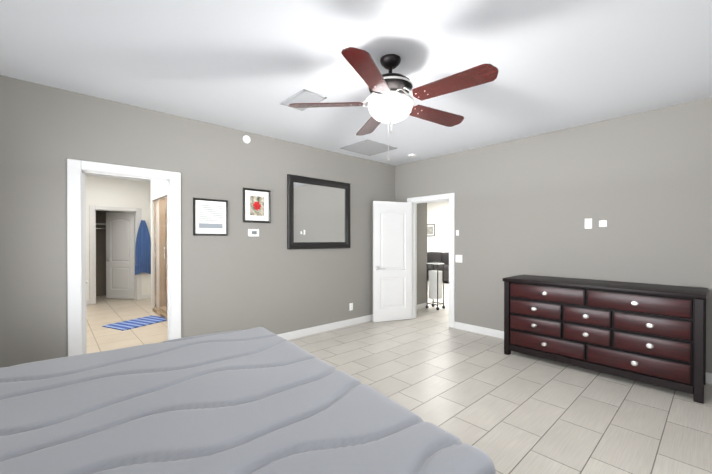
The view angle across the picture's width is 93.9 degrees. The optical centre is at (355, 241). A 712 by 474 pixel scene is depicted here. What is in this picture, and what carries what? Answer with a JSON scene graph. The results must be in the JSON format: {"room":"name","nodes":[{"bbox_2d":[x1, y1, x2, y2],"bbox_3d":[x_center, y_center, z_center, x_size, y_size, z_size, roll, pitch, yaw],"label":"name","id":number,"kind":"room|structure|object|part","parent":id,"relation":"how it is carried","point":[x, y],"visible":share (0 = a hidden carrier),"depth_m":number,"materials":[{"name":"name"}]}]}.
{"room":"bedroom","nodes":[
{"label":"bedroom","id":0,"kind":"room"},
{"bbox_2d":[96,211,115,295],"bbox_3d":[-5.987,-0.039,8.623,2.570,2.740,0.120,0,0,-42],"label":"wall","id":1,"kind":"structure","parent":0,"point":[100,259],"depth_m":8.24,"materials":[{"name":"beige paint"}]},
{"bbox_2d":[96,223,105,228],"bbox_3d":[-6.056,-0.032,8.173,1.860,0.830,0.450,0,0,-42],"label":"closet shelf","id":2,"kind":"object","parent":1,"relation":"attached to","point":[100,224],"depth_m":7.98,"materials":[{"name":"white wood"}]},
{"bbox_2d":[86,176,150,299],"bbox_3d":[-5.109,-0.034,7.664,2.570,2.740,0.120,0,0,-42],"label":"wall","id":3,"kind":"structure","parent":0,"point":[112,192],"depth_m":7.42,"materials":[{"name":"white paint"}]},
{"bbox_2d":[89,205,141,304],"bbox_3d":[-5.363,0.278,7.433,0.944,2.117,0.156,0,0,-42],"label":"door frame","id":4,"kind":"structure","parent":3,"relation":"attached to","point":[93,209],"depth_m":7.14,"materials":[{"name":"white wood"}]},
{"bbox_2d":[106,212,134,298],"bbox_3d":[-5.514,0.316,7.790,0.734,2.018,0.162,0,0,7],"label":"closet door","id":5,"kind":"structure","parent":3,"relation":"in","point":[120,255],"depth_m":7.77,"materials":[{"name":"white wood"}]},
{"bbox_2d":[135,220,150,274],"bbox_3d":[-4.905,0.125,7.660,0.324,1.262,0.162,0,0,-42],"label":"hanging towel","id":6,"kind":"object","parent":3,"relation":"hanging from","point":[143,253],"visible":0.96,"depth_m":7.62,"materials":[{"name":"blue fabric"}]},
{"bbox_2d":[142,294,150,298],"bbox_3d":[-4.867,1.282,7.801,0.278,0.105,0.014,0,0,-42],"label":"baseboard","id":7,"kind":"structure","parent":3,"relation":"attached to","point":[147,296],"depth_m":7.77,"materials":[{"name":"white"}]},
{"bbox_2d":[151,180,166,309],"bbox_3d":[-3.747,-0.029,6.592,0.490,2.740,3.300,0,0,-42],"label":"wall","id":8,"kind":"structure","parent":0,"point":[152,251],"depth_m":6.48,"materials":[{"name":"white paint"}]},
{"bbox_2d":[152,199,166,319],"bbox_3d":[-2.938,-0.027,6.248,1.220,2.740,1.940,0,0,-42],"label":"tiled wall","id":9,"kind":"structure","parent":0,"point":[162,269],"depth_m":6.57,"materials":[{"name":"tile"}]},
{"bbox_2d":[154,196,166,314],"bbox_3d":[-3.367,0.240,5.857,0.073,2.090,1.700,0,0,-42],"label":"glass wall","id":10,"kind":"structure","parent":9,"relation":"attached to","point":[155,262],"depth_m":6.16,"materials":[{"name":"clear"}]},
{"bbox_2d":[0,75,426,367],"bbox_3d":[-1.013,-0.018,4.598,6.570,2.740,0.120,0,0,-42],"label":"wall","id":11,"kind":"structure","parent":0,"point":[237,278],"depth_m":3.76,"materials":[{"name":"grey paint"}]},
{"bbox_2d":[83,173,87,353],"bbox_3d":[-2.892,0.339,3.491,0.162,2.018,0.734,0,0,-43],"label":"bathroom door","id":12,"kind":"structure","parent":11,"relation":"in","point":[84,256],"depth_m":3.23,"materials":[{"name":"white wood"}]},
{"bbox_2d":[67,159,180,355],"bbox_3d":[-2.326,0.300,3.398,0.944,2.117,0.156,0,0,-42],"label":"door frame","id":13,"kind":"structure","parent":11,"relation":"attached to","point":[76,169],"depth_m":3.15,"materials":[{"name":"white wood"}]},
{"bbox_2d":[193,198,227,235],"bbox_3d":[-1.690,-0.286,3.881,0.390,0.425,0.020,0,0,-42],"label":"framed picture","id":14,"kind":"object","parent":11,"relation":"attached to","point":[210,217],"visible":1,"depth_m":3.88,"materials":[{"name":"black"}]},
{"bbox_2d":[243,135,250,143],"bbox_3d":[-1.368,-1.286,4.168,0.100,0.100,0.026,0,0,-42],"label":"smoke detector","id":15,"kind":"object","parent":11,"relation":"attached to","point":[246,139],"visible":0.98,"depth_m":4.15,"materials":[{"name":"white plastic"}]},
{"bbox_2d":[248,229,258,236],"bbox_3d":[-1.303,-0.116,4.233,0.144,0.096,0.026,0,0,-42],"label":"thermostat","id":16,"kind":"object","parent":11,"relation":"attached to","point":[253,232],"visible":1,"depth_m":4.22,"materials":[{"name":"white plastic"}]},
{"bbox_2d":[243,188,270,222],"bbox_3d":[-1.267,-0.462,4.266,0.375,0.430,0.022,0,0,-42],"label":"framed picture","id":17,"kind":"object","parent":11,"relation":"attached to","point":[256,205],"visible":1,"depth_m":4.26,"materials":[{"name":"black"}]},
{"bbox_2d":[287,174,349,248],"bbox_3d":[-0.516,-0.415,4.945,1.140,1.030,0.035,0,0,-42],"label":"mirror","id":18,"kind":"object","parent":11,"relation":"attached to","point":[318,213],"visible":0.96,"depth_m":4.90,"materials":[{"name":"black mirror"}]},
{"bbox_2d":[278,314,372,339],"bbox_3d":[-0.605,1.298,4.888,3.600,0.105,0.014,0,0,-42],"label":"baseboard","id":19,"kind":"structure","parent":11,"relation":"attached to","point":[317,329],"depth_m":5.00,"materials":[{"name":"white wood"}]},
{"bbox_2d":[417,303,426,309],"bbox_3d":[1.133,1.289,6.479,0.873,0.105,0.014,0,0,-42],"label":"baseboard","id":20,"kind":"structure","parent":11,"relation":"attached to","point":[421,306],"depth_m":6.63,"materials":[{"name":"white wood"}]},
{"bbox_2d":[0,0,711,181],"bbox_3d":[-1.846,-1.440,4.854,5.697,0.100,11.320,0,0,-42],"label":"ceiling","id":21,"kind":"structure","parent":0,"point":[250,66],"depth_m":2.50,"materials":[{"name":"white paint"}]},
{"bbox_2d":[280,89,326,110],"bbox_3d":[-0.515,-1.374,3.240,0.260,0.014,0.420,0,0,-42],"label":"ceiling vent","id":22,"kind":"object","parent":21,"relation":"in","point":[304,96],"visible":0.85,"depth_m":3.18,"materials":[{"name":"grey"}]},
{"bbox_2d":[340,139,396,155],"bbox_3d":[0.189,-1.383,4.915,0.620,0.015,0.580,0,0,-42],"label":"ceiling vent","id":23,"kind":"object","parent":21,"relation":"in","point":[368,147],"visible":1,"depth_m":4.87,"materials":[{"name":"grey metal"}]},
{"bbox_2d":[288,47,498,160],"bbox_3d":[0.310,-0.994,2.507,1.477,0.766,1.471,0,0,-42],"label":"fan","id":24,"kind":"object","parent":21,"relation":"hanging from","point":[389,99],"visible":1,"depth_m":2.37,"materials":[{"name":"brown wood"}]},
{"bbox_3d":[-0.174,-1.083,2.540,0.691,0.116,0.167,0,0,4],"label":"blade","id":25,"kind":"part","parent":24,"relation":"part of","materials":[{"name":"brown wood"}]},
{"bbox_3d":[0.101,-1.081,2.109,0.167,0.116,0.691,0,0,22],"label":"blade","id":26,"kind":"part","parent":24,"relation":"part of","materials":[{"name":"brown wood"}]},
{"bbox_3d":[0.151,-1.085,2.935,0.167,0.116,0.691,0,0,-14],"label":"blade","id":27,"kind":"part","parent":24,"relation":"part of","materials":[{"name":"brown wood"}]},
{"bbox_3d":[0.260,-0.984,2.514,0.336,0.134,0.336,0,0,-42],"label":"lamp shade","id":28,"kind":"part","parent":24,"relation":"part of","materials":[{"name":"white glass"}]},
{"bbox_3d":[0.627,-1.084,2.747,0.691,0.116,0.167,0,0,-32],"label":"blade","id":29,"kind":"part","parent":24,"relation":"part of","materials":[{"name":"brown wood"}]},
{"bbox_3d":[0.595,-1.081,2.237,0.691,0.116,0.167,0,0,40],"label":"blade","id":30,"kind":"part","parent":24,"relation":"part of","materials":[{"name":"brown wood"}]},
{"bbox_2d":[86,280,711,473],"bbox_3d":[1.009,1.343,6.209,11.720,0.001,13.200,0,0,-42],"label":"floor","id":31,"kind":"structure","parent":0,"point":[513,412],"depth_m":2.95,"materials":[{"name":"tile"}]},
{"bbox_2d":[102,315,166,330],"bbox_3d":[-3.614,1.339,5.528,0.560,0.014,0.800,0,0,26],"label":"bath mat","id":32,"kind":"object","parent":31,"relation":"on","point":[134,323],"visible":0.94,"depth_m":5.43,"materials":[{"name":"blue fabric"}]},
{"bbox_2d":[0,327,495,473],"bbox_3d":[-0.860,1.033,1.435,1.948,0.670,2.295,0,0,-36],"label":"bed","id":33,"kind":"object","parent":31,"relation":"on","point":[258,400],"visible":1,"depth_m":1.33,"materials":[{"name":"grey fabric"}]},
{"bbox_2d":[426,262,444,309],"bbox_3d":[1.597,0.876,6.691,0.235,0.930,0.310,0,0,-42],"label":"cart","id":34,"kind":"object","parent":31,"relation":"on","point":[435,284],"visible":1,"depth_m":6.64,"materials":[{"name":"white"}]},
{"bbox_2d":[427,252,448,281],"bbox_3d":[3.057,0.838,10.997,0.970,0.960,2.400,0,0,-42],"label":"sofa","id":35,"kind":"object","parent":31,"relation":"on","point":[441,257],"visible":0.21,"depth_m":11.12,"materials":[{"name":"grey fabric"}]},
{"bbox_2d":[503,274,707,403],"bbox_3d":[2.561,0.897,3.594,0.632,0.920,1.694,0,0,-42],"label":"dresser","id":36,"kind":"object","parent":31,"relation":"on","point":[653,334],"visible":1,"depth_m":3.25,"materials":[{"name":"black wood"}]},
{"bbox_2d":[427,201,448,252],"bbox_3d":[5.169,-0.044,9.537,0.120,2.740,12.500,0,0,-42],"label":"wall","id":37,"kind":"structure","parent":0,"point":[438,214],"depth_m":11.85,"materials":[{"name":"white paint"}]},
{"bbox_2d":[427,224,434,235],"bbox_3d":[2.659,-0.423,12.171,0.020,0.440,0.540,0,0,-42],"label":"framed picture","id":38,"kind":"object","parent":37,"relation":"attached to","point":[430,229],"visible":0.56,"depth_m":12.09,"materials":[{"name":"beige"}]},
{"bbox_2d":[395,97,711,372],"bbox_3d":[2.397,-0.017,4.356,0.120,2.740,4.843,0,0,-42],"label":"wall","id":39,"kind":"structure","parent":0,"point":[641,183],"depth_m":3.93,"materials":[{"name":"grey paint"}]},
{"bbox_2d":[373,201,411,321],"bbox_3d":[0.625,0.327,5.667,0.724,2.018,0.162,0,0,-20],"label":"hall door","id":40,"kind":"structure","parent":39,"relation":"in","point":[392,261],"depth_m":5.65,"materials":[{"name":"white wood"}]},
{"bbox_2d":[407,193,454,327],"bbox_3d":[1.274,0.288,5.585,0.156,2.117,0.934,0,0,-42],"label":"door frame","id":41,"kind":"structure","parent":39,"relation":"attached to","point":[450,197],"depth_m":5.30,"materials":[{"name":"white wood"}]},
{"bbox_2d":[455,255,461,262],"bbox_3d":[1.591,0.259,5.143,0.010,0.118,0.118,0,0,-42],"label":"double light switch","id":42,"kind":"object","parent":39,"relation":"attached to","point":[458,258],"visible":1,"depth_m":5.15,"materials":[{"name":"white plastic"}]},
{"bbox_2d":[454,322,711,383],"bbox_3d":[2.721,1.303,3.911,0.014,0.105,3.498,0,0,-42],"label":"baseboard","id":43,"kind":"structure","parent":39,"relation":"attached to","point":[481,330],"depth_m":4.83,"materials":[{"name":"white wood"}]},
{"bbox_2d":[585,218,591,228],"bbox_3d":[2.725,-0.215,3.901,0.010,0.118,0.072,0,0,-42],"label":"light switch","id":44,"kind":"object","parent":39,"relation":"attached to","point":[588,223],"visible":1,"depth_m":3.90,"materials":[{"name":"white plastic"}]},
{"bbox_2d":[599,220,606,226],"bbox_3d":[2.820,-0.209,3.798,0.010,0.076,0.072,0,0,-42],"label":"light switch","id":45,"kind":"object","parent":39,"relation":"attached to","point":[602,223],"visible":1,"depth_m":3.79,"materials":[{"name":"white plastic"}]}
]}

